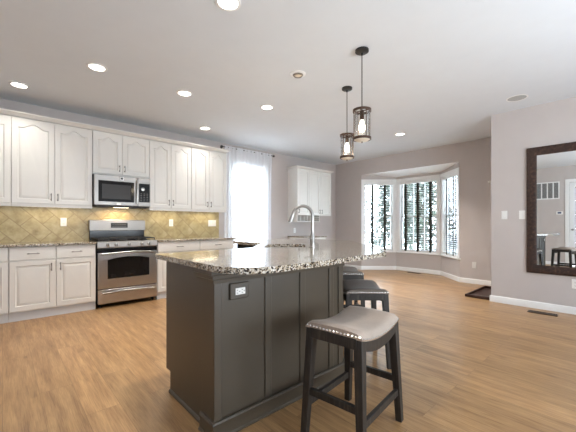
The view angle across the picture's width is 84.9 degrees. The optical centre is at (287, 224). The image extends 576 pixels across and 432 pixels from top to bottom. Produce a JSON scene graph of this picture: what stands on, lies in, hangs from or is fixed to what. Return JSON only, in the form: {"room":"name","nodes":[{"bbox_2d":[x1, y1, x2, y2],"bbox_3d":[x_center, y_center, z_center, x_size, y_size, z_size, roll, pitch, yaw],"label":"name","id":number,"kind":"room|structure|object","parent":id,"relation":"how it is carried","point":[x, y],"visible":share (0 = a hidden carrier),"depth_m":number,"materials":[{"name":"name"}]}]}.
{"room":"kitchen","nodes":[
{"label":"kitchen","id":0,"kind":"room"},
{"bbox_2d":[0,98,335,242],"bbox_3d":[-1.553,-0.240,6.082,7.870,2.760,0.162,0,0,-42],"label":"wall","id":1,"kind":"structure","parent":0,"point":[17,223],"depth_m":5.31,"materials":[{"name":"beige tile"}]},
{"bbox_2d":[0,114,10,205],"bbox_3d":[-3.840,-0.783,3.662,0.926,1.114,0.349,0,0,-42],"label":"upper cabinet","id":2,"kind":"object","parent":1,"relation":"attached to","point":[5,120],"visible":1,"depth_m":3.83,"materials":[{"name":"beige paint"}]},
{"bbox_2d":[0,108,230,152],"bbox_3d":[-2.692,-1.367,4.696,4.021,0.050,0.382,0,0,-42],"label":"crown molding","id":3,"kind":"structure","parent":2,"relation":"attached to","point":[2,111],"depth_m":4.50,"materials":[{"name":"beige paint"}]},
{"bbox_2d":[11,116,91,208],"bbox_3d":[-3.176,-0.783,4.264,0.862,1.114,0.349,0,0,-42],"label":"upper cabinet","id":4,"kind":"object","parent":1,"relation":"attached to","point":[51,163],"visible":0.99,"depth_m":4.12,"materials":[{"name":"beige paint"}]},
{"bbox_2d":[60,218,66,225],"bbox_3d":[-3.192,-0.035,4.480,0.072,0.120,0.009,0,0,-42],"label":"power outlet","id":5,"kind":"object","parent":1,"relation":"attached to","point":[63,221],"visible":1,"depth_m":4.48,"materials":[{"name":"white plastic"}]},
{"bbox_2d":[92,130,148,178],"bbox_3d":[-2.572,-1.031,4.819,0.775,0.618,0.360,0,0,-42],"label":"upper cabinet","id":6,"kind":"object","parent":1,"relation":"attached to","point":[112,154],"visible":0.94,"depth_m":4.68,"materials":[{"name":"beige paint"}]},
{"bbox_2d":[92,174,149,208],"bbox_3d":[-2.540,-0.481,4.781,0.768,0.467,0.439,0,0,-42],"label":"microwave","id":7,"kind":"object","parent":6,"relation":"attached to","point":[108,191],"visible":0.99,"depth_m":4.63,"materials":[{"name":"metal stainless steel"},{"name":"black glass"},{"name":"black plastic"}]},
{"bbox_2d":[143,140,190,210],"bbox_3d":[-2.022,-0.783,5.311,0.698,1.114,0.349,0,0,-42],"label":"upper cabinet","id":8,"kind":"object","parent":1,"relation":"attached to","point":[169,164],"visible":0.99,"depth_m":5.18,"materials":[{"name":"beige paint"}]},
{"bbox_2d":[191,147,225,211],"bbox_3d":[-1.504,-0.783,5.780,0.694,1.114,0.349,0,0,-42],"label":"upper cabinet","id":9,"kind":"object","parent":1,"relation":"attached to","point":[208,168],"visible":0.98,"depth_m":5.66,"materials":[{"name":"beige paint"}]},
{"bbox_2d":[208,220,215,225],"bbox_3d":[-1.458,-0.025,6.052,0.164,0.120,0.009,0,0,-42],"label":"light switch","id":10,"kind":"object","parent":1,"relation":"attached to","point":[210,222],"visible":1,"depth_m":6.05,"materials":[{"name":"white plastic"}]},
{"bbox_2d":[286,165,333,221],"bbox_3d":[0.555,-0.697,7.643,1.270,1.274,0.378,0,0,-42],"label":"upper cabinet","id":11,"kind":"object","parent":1,"relation":"attached to","point":[309,186],"visible":0.98,"depth_m":7.41,"materials":[{"name":"beige paint"}]},
{"bbox_3d":[-0.823,-1.515,6.572,1.362,0.051,0.115,0,0,-42],"label":"curtain rod","id":12,"kind":"object","parent":1,"relation":"attached to","visible":0},
{"bbox_2d":[225,145,271,248],"bbox_3d":[-0.791,-0.215,6.539,1.182,2.660,0.057,0,0,-42],"label":"sheer curtain","id":13,"kind":"object","parent":12,"relation":"hanging from","point":[248,173],"visible":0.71,"depth_m":6.51,"materials":[{"name":"white fabric"}]},
{"bbox_2d":[0,0,575,164],"bbox_3d":[1.173,-1.680,3.075,7.870,0.120,8.280,0,0,-42],"label":"ceiling","id":14,"kind":"structure","parent":0,"point":[436,73],"depth_m":3.21,"materials":[{"name":"paint"}]},
{"bbox_2d":[8,81,29,88],"bbox_3d":[-3.118,-1.615,3.653,0.190,0.010,0.190,0,0,-42],"label":"recessed light","id":15,"kind":"object","parent":14,"relation":"in","point":[12,83],"visible":1,"depth_m":3.64,"materials":[{"name":"white paint"}]},
{"bbox_2d":[86,62,107,71],"bbox_3d":[-1.965,-1.615,3.240,0.190,0.010,0.190,0,0,-42],"label":"recessed light","id":16,"kind":"object","parent":14,"relation":"in","point":[98,67],"visible":1,"depth_m":3.23,"materials":[{"name":"white"}]},
{"bbox_2d":[176,90,191,96],"bbox_3d":[-1.275,-1.615,3.880,0.190,0.010,0.190,0,0,-42],"label":"recessed light","id":17,"kind":"object","parent":14,"relation":"in","point":[185,93],"visible":1,"depth_m":3.88,"materials":[{"name":"white"}]},
{"bbox_2d":[199,126,210,129],"bbox_3d":[-1.393,-1.615,5.288,0.190,0.010,0.190,0,0,-42],"label":"recessed light","id":18,"kind":"object","parent":14,"relation":"in","point":[201,127],"visible":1,"depth_m":5.29,"materials":[{"name":"white"}]},
{"bbox_2d":[215,0,240,10],"bbox_3d":[-0.436,-1.615,2.293,0.190,0.010,0.190,0,0,-42],"label":"recessed light","id":19,"kind":"object","parent":14,"relation":"in","point":[226,5],"visible":1,"depth_m":2.31,"materials":[{"name":"white"}]},
{"bbox_2d":[260,104,273,109],"bbox_3d":[-0.289,-1.615,4.343,0.190,0.010,0.190,0,0,-42],"label":"recessed light","id":20,"kind":"object","parent":14,"relation":"in","point":[266,106],"visible":1,"depth_m":4.34,"materials":[{"name":"white"}]},
{"bbox_2d":[290,70,305,77],"bbox_3d":[0.107,-1.607,3.391,0.170,0.026,0.170,0,0,-42],"label":"recessed light","id":21,"kind":"object","parent":14,"relation":"in","point":[297,73],"visible":1,"depth_m":3.36,"materials":[{"name":"white paint"}]},
{"bbox_2d":[340,86,353,160],"bbox_3d":[0.700,-1.187,3.738,0.168,0.864,0.168,0,0,-4],"label":"pendant light","id":22,"kind":"object","parent":14,"relation":"hanging from","point":[346,136],"visible":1,"depth_m":3.71,"materials":[{"name":"brown metal"}]},
{"bbox_2d":[344,135,349,151],"bbox_3d":[0.700,-0.959,3.738,0.062,0.208,0.062,0,0,-42],"label":"bulb","id":23,"kind":"object","parent":22,"relation":"attached to","point":[347,148],"depth_m":3.72,"materials":[{"name":"white glass"}]},
{"bbox_2d":[341,157,352,159],"bbox_3d":[0.700,-0.781,3.738,0.146,0.025,0.146,0,0,-4],"label":"diffuser","id":24,"kind":"object","parent":22,"relation":"attached to","point":[343,158],"depth_m":3.70,"materials":[{"name":"white glass"}]},
{"bbox_2d":[353,46,370,142],"bbox_3d":[0.687,-1.187,2.924,0.168,0.864,0.168,0,0,31],"label":"pendant light","id":25,"kind":"object","parent":14,"relation":"hanging from","point":[363,50],"visible":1,"depth_m":2.90,"materials":[{"name":"black metal"}]},
{"bbox_2d":[359,110,364,131],"bbox_3d":[0.687,-0.959,2.924,0.062,0.208,0.062,0,0,-42],"label":"bulb","id":26,"kind":"object","parent":25,"relation":"attached to","point":[361,126],"depth_m":2.91,"materials":[{"name":"white glass"}]},
{"bbox_2d":[354,138,369,142],"bbox_3d":[0.687,-0.781,2.924,0.146,0.025,0.146,0,0,31],"label":"diffuser","id":27,"kind":"object","parent":25,"relation":"attached to","point":[360,140],"depth_m":2.89,"materials":[{"name":"white glass"}]},
{"bbox_2d":[394,132,405,135],"bbox_3d":[2.005,-1.615,5.638,0.190,0.010,0.190,0,0,-42],"label":"recessed light","id":28,"kind":"object","parent":14,"relation":"in","point":[401,133],"visible":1,"depth_m":5.66,"materials":[{"name":"white"}]},
{"bbox_2d":[506,94,527,101],"bbox_3d":[2.931,-1.617,4.032,0.236,0.006,0.236,0,0,-42],"label":"ceiling speaker","id":29,"kind":"object","parent":14,"relation":"attached to","point":[514,98],"visible":1,"depth_m":4.04,"materials":[{"name":"white paint"}]},
{"bbox_2d":[508,95,526,100],"bbox_3d":[2.931,-1.618,4.032,0.202,0.003,0.202,0,0,-42],"label":"grille","id":30,"kind":"object","parent":29,"relation":"attached to","point":[516,97],"depth_m":4.01,"materials":[{"name":"grey"}]},
{"bbox_2d":[0,269,575,431],"bbox_3d":[1.370,1.200,3.253,8.400,0.120,8.280,0,0,-42],"label":"floor","id":31,"kind":"structure","parent":0,"point":[469,364],"depth_m":2.48,"materials":[{"name":"brown wood"}]},
{"bbox_2d":[0,248,7,323],"bbox_3d":[-3.752,0.703,3.545,0.900,0.874,0.637,0,0,-42],"label":"base cabinet","id":32,"kind":"object","parent":31,"relation":"on","point":[3,251],"visible":0.89,"depth_m":3.61,"materials":[{"name":"beige paint"}]},
{"bbox_2d":[0,240,96,247],"bbox_3d":[-3.426,0.250,3.843,1.785,0.030,0.637,0,0,-42],"label":"countertop","id":33,"kind":"structure","parent":32,"relation":"on","point":[83,242],"depth_m":3.92,"materials":[{"name":"stone"}]},
{"bbox_2d":[8,244,95,321],"bbox_3d":[-3.092,0.703,4.143,0.876,0.874,0.637,0,0,-42],"label":"base cabinet","id":34,"kind":"object","parent":31,"relation":"on","point":[44,281],"visible":0.99,"depth_m":3.90,"materials":[{"name":"beige paint"}]},
{"bbox_2d":[88,220,157,307],"bbox_3d":[-2.447,0.531,4.690,0.788,1.217,0.698,0,0,-42],"label":"gas range","id":35,"kind":"object","parent":31,"relation":"on","point":[126,263],"visible":0.98,"depth_m":4.52,"materials":[{"name":"silver metal"}]},
{"bbox_2d":[89,239,155,241],"bbox_3d":[-2.450,0.236,4.694,0.788,0.017,0.527,0,0,-42],"label":"cooktop","id":36,"kind":"object","parent":35,"relation":"in","point":[94,240],"depth_m":4.55,"materials":[{"name":"black ceramic"}]},
{"bbox_2d":[153,241,198,298],"bbox_3d":[-1.912,0.703,5.214,0.688,0.874,0.637,0,0,-42],"label":"base cabinet","id":37,"kind":"object","parent":31,"relation":"on","point":[175,246],"visible":0.38,"depth_m":4.85,"materials":[{"name":"beige paint"}]},
{"bbox_2d":[151,237,235,241],"bbox_3d":[-1.657,0.250,5.447,1.387,0.030,0.637,0,0,-42],"label":"countertop","id":38,"kind":"structure","parent":37,"relation":"on","point":[186,238],"depth_m":5.29,"materials":[{"name":"stone"}]},
{"bbox_2d":[199,239,233,250],"bbox_3d":[-1.408,0.703,5.670,0.668,0.874,0.637,0,0,-42],"label":"base cabinet","id":39,"kind":"object","parent":31,"relation":"on","point":[204,245],"visible":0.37,"depth_m":5.43,"materials":[{"name":"beige paint"}]},
{"bbox_2d":[237,244,253,248],"bbox_3d":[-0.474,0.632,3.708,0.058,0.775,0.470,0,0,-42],"label":"dishwasher","id":40,"kind":"object","parent":31,"relation":"on","point":[238,245],"visible":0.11,"depth_m":3.76,"materials":[{"name":"black metal"}]},
{"bbox_2d":[166,244,344,431],"bbox_3d":[-0.102,0.689,3.027,1.282,0.902,2.898,0,0,8],"label":"kitchen island","id":41,"kind":"object","parent":31,"relation":"on","point":[232,365],"visible":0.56,"depth_m":1.91,"materials":[{"name":"grey paint"}]},
{"bbox_2d":[229,281,248,299],"bbox_3d":[-0.271,0.370,1.766,0.127,0.092,0.018,0,0,-42],"label":"power outlet","id":42,"kind":"object","parent":41,"relation":"attached to","point":[238,290],"visible":1,"depth_m":1.76,"materials":[{"name":"grey paint"}]},
{"bbox_2d":[236,287,244,294],"bbox_3d":[-0.266,0.372,1.763,0.064,0.038,0.005,0,0,-42],"label":"receptacle","id":43,"kind":"object","parent":42,"relation":"attached to","point":[239,290],"depth_m":1.76,"materials":[{"name":"white plastic"}]},
{"bbox_2d":[155,238,385,273],"bbox_3d":[-0.020,0.221,3.057,2.522,0.032,2.184,0,0,-42],"label":"island countertop","id":44,"kind":"structure","parent":41,"relation":"on","point":[258,259],"depth_m":2.05,"materials":[{"name":"stone"}]},
{"bbox_2d":[268,247,304,247],"bbox_3d":[-0.025,0.337,3.035,0.420,0.200,0.570,0,0,3],"label":"sink","id":45,"kind":"object","parent":44,"relation":"in","point":[268,247],"visible":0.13,"depth_m":3.30,"materials":[{"name":"silver metal"}]},
{"bbox_2d":[288,204,315,247],"bbox_3d":[0.126,0.012,2.831,0.253,0.387,0.089,0,0,3],"label":"faucet","id":46,"kind":"object","parent":44,"relation":"on","point":[312,236],"visible":0.99,"depth_m":2.83,"materials":[{"name":"silver metal"}]},
{"bbox_2d":[288,237,325,238],"bbox_3d":[0.455,0.718,7.359,0.640,0.845,0.637,0,0,-42],"label":"base cabinet","id":47,"kind":"object","parent":31,"relation":"on","point":[288,237],"visible":0.05,"depth_m":7.27,"materials":[{"name":"beige paint"}]},
{"bbox_2d":[288,235,326,237],"bbox_3d":[0.449,0.279,7.365,0.660,0.030,0.648,0,0,-42],"label":"countertop","id":48,"kind":"structure","parent":47,"relation":"on","point":[298,236],"depth_m":7.21,"materials":[{"name":"stone"}]},
{"bbox_2d":[300,305,403,431],"bbox_3d":[0.370,0.825,1.769,0.376,0.630,0.498,0,0,41],"label":"bar stool","id":49,"kind":"object","parent":31,"relation":"on","point":[362,330],"visible":1,"depth_m":1.69,"materials":[{"name":"grey wood"}]},
{"bbox_2d":[343,266,364,307],"bbox_3d":[0.668,0.825,3.663,0.376,0.630,0.498,0,0,2],"label":"bar stool","id":50,"kind":"object","parent":31,"relation":"on","point":[349,272],"visible":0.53,"depth_m":3.44,"materials":[{"name":"brown wood"}]},
{"bbox_2d":[343,279,390,369],"bbox_3d":[0.639,0.825,2.726,0.376,0.630,0.498,0,0,2],"label":"bar stool","id":51,"kind":"object","parent":31,"relation":"on","point":[353,289],"visible":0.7,"depth_m":2.50,"materials":[{"name":"brown wood"}]},
{"bbox_2d":[465,286,490,299],"bbox_3d":[3.281,1.117,5.195,0.980,0.044,0.340,0,0,-42],"label":"tray","id":52,"kind":"object","parent":31,"relation":"on","point":[484,292],"visible":0.65,"depth_m":5.17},
{"bbox_2d":[527,310,557,316],"bbox_3d":[3.263,1.136,4.039,0.300,0.007,0.110,0,0,45],"label":"floor vent","id":53,"kind":"object","parent":31,"relation":"in","point":[531,311],"visible":1,"depth_m":4.03,"materials":[{"name":"metal"}]},
{"bbox_2d":[361,175,395,265],"bbox_3d":[2.291,-0.105,8.008,0.870,2.490,0.120,0,0,1],"label":"wall","id":54,"kind":"structure","parent":0,"point":[389,259],"depth_m":7.95,"materials":[{"name":"paint"}]},
{"bbox_2d":[361,179,396,251],"bbox_3d":[2.291,-0.217,7.990,0.910,1.835,0.155,0,0,1],"label":"window","id":55,"kind":"structure","parent":54,"relation":"attached to","point":[393,213],"depth_m":7.94,"materials":[{"name":"white paint"}]},
{"bbox_2d":[365,183,392,249],"bbox_3d":[2.290,-0.200,7.970,0.710,1.700,0.066,0,0,1],"label":"blind","id":56,"kind":"object","parent":55,"relation":"attached to","point":[384,187],"visible":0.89,"depth_m":7.95,"materials":[{"name":"white plastic"}]},
{"bbox_2d":[365,162,457,176],"bbox_3d":[2.865,-1.270,7.315,0.628,0.160,2.310,0,0,-42],"label":"ceiling","id":57,"kind":"structure","parent":0,"point":[440,167],"depth_m":7.23,"materials":[{"name":"white paint"}]},
{"bbox_2d":[336,137,490,280],"bbox_3d":[2.699,-0.240,7.117,0.120,2.760,4.040,0,0,-42],"label":"wall","id":58,"kind":"structure","parent":0,"point":[474,156],"depth_m":6.21,"materials":[{"name":"paint"}]},
{"bbox_2d":[345,264,490,285],"bbox_3d":[2.790,1.094,6.908,1.404,0.092,4.256,0,0,-24],"label":"baseboard","id":59,"kind":"structure","parent":58,"relation":"attached to","point":[459,279],"depth_m":7.34,"materials":[{"name":"white paint"}]},
{"bbox_2d":[396,172,440,270],"bbox_3d":[3.138,-0.105,7.570,0.120,2.490,1.100,0,0,-42],"label":"wall","id":60,"kind":"structure","parent":0,"point":[421,261],"depth_m":7.49,"materials":[{"name":"paint"}]},
{"bbox_2d":[396,174,439,254],"bbox_3d":[3.125,-0.217,7.559,0.155,1.835,1.090,0,0,-42],"label":"window","id":61,"kind":"structure","parent":60,"relation":"in","point":[400,210],"depth_m":7.62,"materials":[{"name":"white paint"}]},
{"bbox_2d":[400,179,435,252],"bbox_3d":[3.110,-0.200,7.545,0.066,1.700,0.890,0,0,-42],"label":"blind","id":62,"kind":"object","parent":61,"relation":"attached to","point":[430,181],"visible":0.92,"depth_m":7.53,"materials":[{"name":"white plastic"}]},
{"bbox_2d":[441,162,459,276],"bbox_3d":[3.495,-0.105,6.681,0.120,2.490,0.877,0,0,4],"label":"wall","id":63,"kind":"structure","parent":0,"point":[448,265],"depth_m":6.65,"materials":[{"name":"paint"}]},
{"bbox_2d":[440,167,460,259],"bbox_3d":[3.478,-0.217,6.686,0.155,1.835,0.910,0,0,4],"label":"window","id":64,"kind":"structure","parent":63,"relation":"in","point":[442,187],"depth_m":6.87,"materials":[{"name":"white paint"}]},
{"bbox_2d":[443,173,456,255],"bbox_3d":[3.457,-0.200,6.687,0.066,1.700,0.710,0,0,4],"label":"blind","id":65,"kind":"object","parent":64,"relation":"attached to","point":[454,174],"visible":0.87,"depth_m":6.66,"materials":[{"name":"white plastic"}]},
{"bbox_2d":[459,161,459,275],"bbox_3d":[3.449,-0.110,6.290,0.124,2.280,0.006,0,0,-42],"label":"bay","id":66,"kind":"object","parent":63,"relation":"attached to","point":[459,161],"visible":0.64,"depth_m":6.25,"materials":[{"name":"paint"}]},
{"bbox_2d":[491,97,575,306],"bbox_3d":[4.882,-0.240,3.712,1.460,2.760,3.940,0,0,-42],"label":"wall","id":67,"kind":"structure","parent":0,"point":[513,132],"depth_m":4.44,"materials":[{"name":"paint"}]},
{"bbox_2d":[501,211,506,218],"bbox_3d":[3.127,-0.137,4.553,0.009,0.120,0.072,0,0,-42],"label":"light switch","id":68,"kind":"object","parent":67,"relation":"attached to","point":[503,213],"visible":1,"depth_m":4.55,"materials":[{"name":"white plastic"}]},
{"bbox_2d":[519,210,524,218],"bbox_3d":[3.268,-0.135,4.397,0.009,0.120,0.072,0,0,-42],"label":"light switch","id":69,"kind":"object","parent":67,"relation":"attached to","point":[521,213],"visible":1,"depth_m":4.39,"materials":[{"name":"white plastic"}]},
{"bbox_2d":[490,295,575,314],"bbox_3d":[4.330,1.094,3.222,0.016,0.092,3.956,0,0,-42],"label":"baseboard","id":70,"kind":"structure","parent":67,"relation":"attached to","point":[512,301],"depth_m":4.29,"materials":[{"name":"white paint"}]},
{"bbox_2d":[527,142,575,276],"bbox_3d":[3.671,-0.194,3.933,0.035,1.703,1.120,0,0,-42],"label":"wall mirror","id":71,"kind":"object","parent":67,"relation":"attached to","point":[551,169],"visible":1,"depth_m":4.16,"materials":[{"name":"mirror glass"},{"name":"dark brown wood"}]},
{"bbox_2d":[537,151,575,267],"bbox_3d":[3.680,-0.194,3.942,0.008,1.491,0.908,0,0,-42],"label":"mirror glass","id":72,"kind":"object","parent":71,"relation":"attached to","point":[556,170],"depth_m":4.12,"materials":[{"name":"white"}]},
{"bbox_2d":[572,279,575,288],"bbox_3d":[3.639,0.755,3.988,0.009,0.120,0.072,0,0,-42],"label":"power outlet","id":73,"kind":"object","parent":67,"relation":"attached to","point":[573,280],"visible":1,"depth_m":4.00,"materials":[{"name":"white plastic"}]},
{"label":"outside","id":74,"kind":"structure","parent":0,"visible":0},
{"bbox_2d":[366,235,435,250],"bbox_3d":[11.593,1.590,22.661,32.380,0.100,42.000,0,0,-42],"label":"ground","id":75,"kind":"structure","parent":74,"point":[434,239],"depth_m":24.26,"materials":[{"name":"white snow"}]},
{"bbox_2d":[365,186,379,247],"bbox_3d":[2.416,-0.891,12.524,2.502,4.864,2.413,0,0,-42],"label":"leafy tree","id":76,"kind":"object","parent":75,"relation":"on","point":[366,189],"visible":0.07,"depth_m":12.19,"materials":[{"name":"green plant"}]},
{"bbox_2d":[370,185,422,241],"bbox_3d":[5.738,-1.505,16.293,2.963,6.092,2.938,0,0,-42],"label":"leafy tree","id":77,"kind":"object","parent":75,"relation":"on","point":[382,185],"visible":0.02,"depth_m":16.27,"materials":[{"name":"green plant"}]},
{"bbox_2d":[370,185,428,248],"bbox_3d":[4.596,-1.113,13.065,2.430,5.309,2.443,0,0,-42],"label":"evergreen tree","id":78,"kind":"object","parent":75,"relation":"on","point":[387,189],"visible":0.07,"depth_m":13.02,"materials":[{"name":"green plant"}]},
{"bbox_2d":[403,182,435,250],"bbox_3d":[4.555,-0.790,10.495,2.027,4.665,2.032,0,0,-42],"label":"evergreen tree","id":79,"kind":"object","parent":75,"relation":"on","point":[421,185],"visible":0.2,"depth_m":10.26,"materials":[{"name":"green plant"}]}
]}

